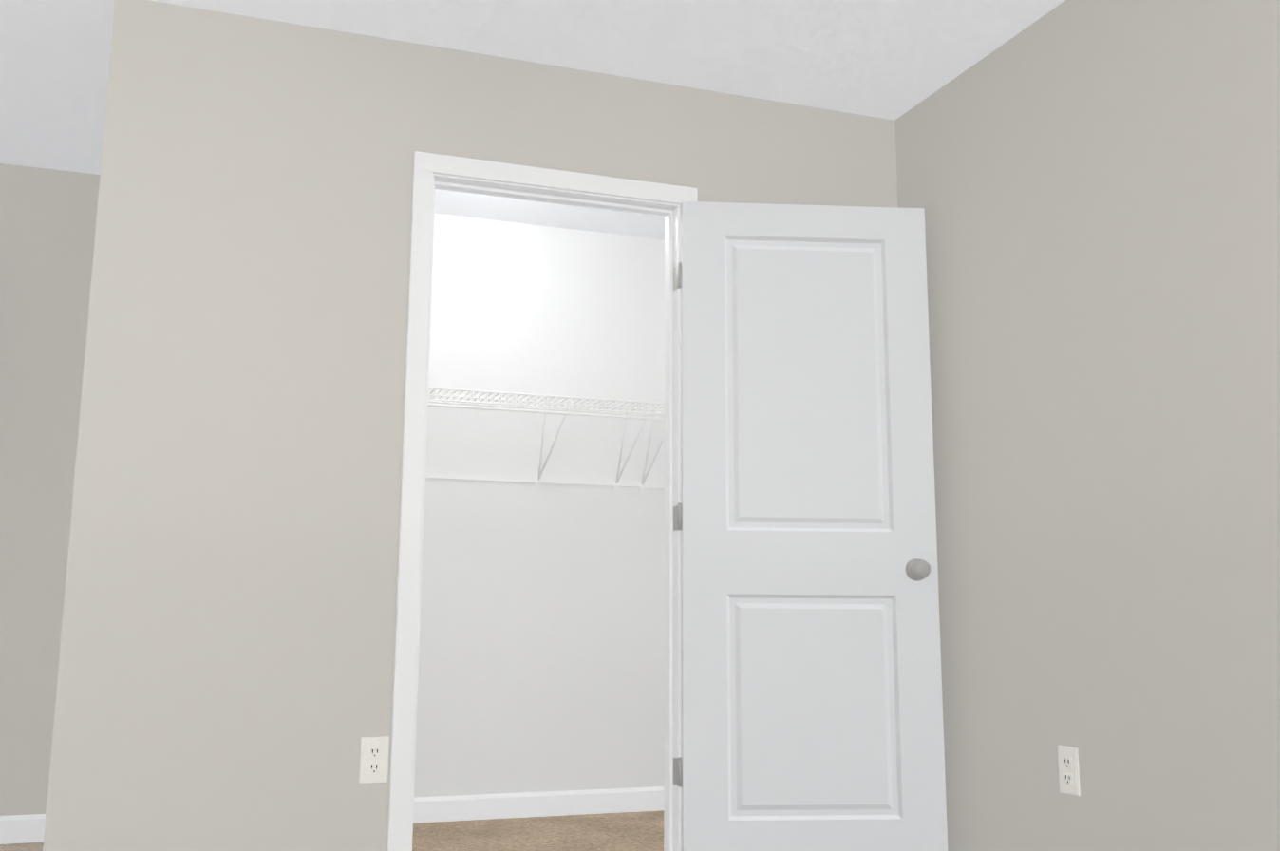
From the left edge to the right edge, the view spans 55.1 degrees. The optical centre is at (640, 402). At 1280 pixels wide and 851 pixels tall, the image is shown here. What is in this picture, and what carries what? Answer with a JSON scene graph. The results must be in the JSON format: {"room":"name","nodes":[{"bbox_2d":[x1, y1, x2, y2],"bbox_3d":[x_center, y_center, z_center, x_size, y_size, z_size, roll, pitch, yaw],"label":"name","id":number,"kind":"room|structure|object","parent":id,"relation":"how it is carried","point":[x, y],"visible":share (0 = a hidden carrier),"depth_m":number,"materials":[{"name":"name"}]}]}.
{"room":"empty bedroom","nodes":[
{"label":"empty bedroom","id":0,"kind":"room"},
{"bbox_2d":[0,809,664,850],"bbox_3d":[-1.061,1.144,1.876,5.195,0.060,5.500,4,-11,-20],"label":"floor","id":1,"kind":"structure","parent":0,"point":[634,831],"depth_m":4.46,"materials":[{"name":"carpet"}]},
{"bbox_2d":[0,163,664,815],"bbox_3d":[-1.971,0.346,4.589,5.195,2.440,0.110,4,-11,-20],"label":"wall","id":2,"kind":"structure","parent":0,"point":[541,642],"depth_m":5.01,"materials":[{"name":"grey paint"}]},
{"bbox_2d":[0,813,45,844],"bbox_3d":[-2.543,1.451,4.112,1.200,0.092,0.030,4,-11,-20],"label":"baseboard","id":3,"kind":"structure","parent":2,"relation":"attached to","point":[21,828],"depth_m":4.26,"materials":[{"name":"white wood"}]},
{"bbox_2d":[413,786,664,823],"bbox_3d":[-0.757,1.573,4.756,2.325,0.092,0.013,4,-11,-20],"label":"baseboard","id":4,"kind":"structure","parent":2,"relation":"attached to","point":[486,806],"depth_m":4.87,"materials":[{"name":"white wood"}]},
{"bbox_2d":[425,386,664,490],"bbox_3d":[-0.699,0.136,4.864,2.322,0.340,0.313,4,-11,-20],"label":"closet shelf","id":5,"kind":"object","parent":2,"relation":"attached to","point":[615,483],"visible":0.35,"depth_m":5.00,"materials":[{"name":"white metal"}]},
{"bbox_2d":[42,0,897,850],"bbox_3d":[-0.307,0.179,3.588,2.435,2.440,0.110,4,-11,-20],"label":"wall","id":6,"kind":"structure","parent":0,"point":[227,661],"depth_m":3.30,"materials":[{"name":"grey paint"}]},
{"bbox_2d":[358,736,389,783],"bbox_3d":[-0.702,0.944,3.246,0.072,0.116,0.008,4,-11,-20],"label":"outlet","id":7,"kind":"object","parent":6,"relation":"attached to","point":[374,760],"visible":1,"depth_m":3.24,"materials":[{"name":"white plastic"}]},
{"bbox_2d":[387,150,697,850],"bbox_3d":[-0.262,0.348,3.575,0.886,2.102,0.142,4,-11,-20],"label":"door frame","id":8,"kind":"structure","parent":6,"relation":"attached to","point":[432,172],"depth_m":3.56,"materials":[{"name":"white wood"}]},
{"bbox_2d":[673,264,677,785],"bbox_3d":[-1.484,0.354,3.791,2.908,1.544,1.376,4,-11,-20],"label":"jamb hinge leaves","id":9,"kind":"object","parent":8,"relation":"attached to","point":[675,528],"visible":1,"depth_m":3.66,"materials":[{"name":"silver metal"}]},
{"bbox_2d":[677,201,947,850],"bbox_3d":[0.497,0.389,3.635,0.770,2.025,0.167,1,-10,-4],"label":"closet door","id":10,"kind":"structure","parent":6,"relation":"in","point":[812,709],"depth_m":3.62,"materials":[{"name":"white painted wood"},{"name":"satin nickel"}]},
{"bbox_2d":[0,0,1065,239],"bbox_3d":[-1.049,-1.319,2.307,5.195,0.060,5.500,4,-11,-20],"label":"ceiling","id":11,"kind":"structure","parent":0,"point":[891,59],"depth_m":3.62,"materials":[{"name":"paint"}]},
{"bbox_2d":[894,0,1279,850],"bbox_3d":[1.313,0.072,2.933,0.160,2.440,5.500,4,-11,-20],"label":"wall","id":12,"kind":"structure","parent":0,"point":[1090,188],"depth_m":3.08,"materials":[{"name":"grey paint"}]},
{"bbox_2d":[1057,745,1080,795],"bbox_3d":[1.093,0.938,3.134,0.008,0.116,0.072,4,-11,-20],"label":"outlet","id":13,"kind":"object","parent":12,"relation":"attached to","point":[1068,770],"visible":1,"depth_m":3.13,"materials":[{"name":"white plastic"}]}
]}

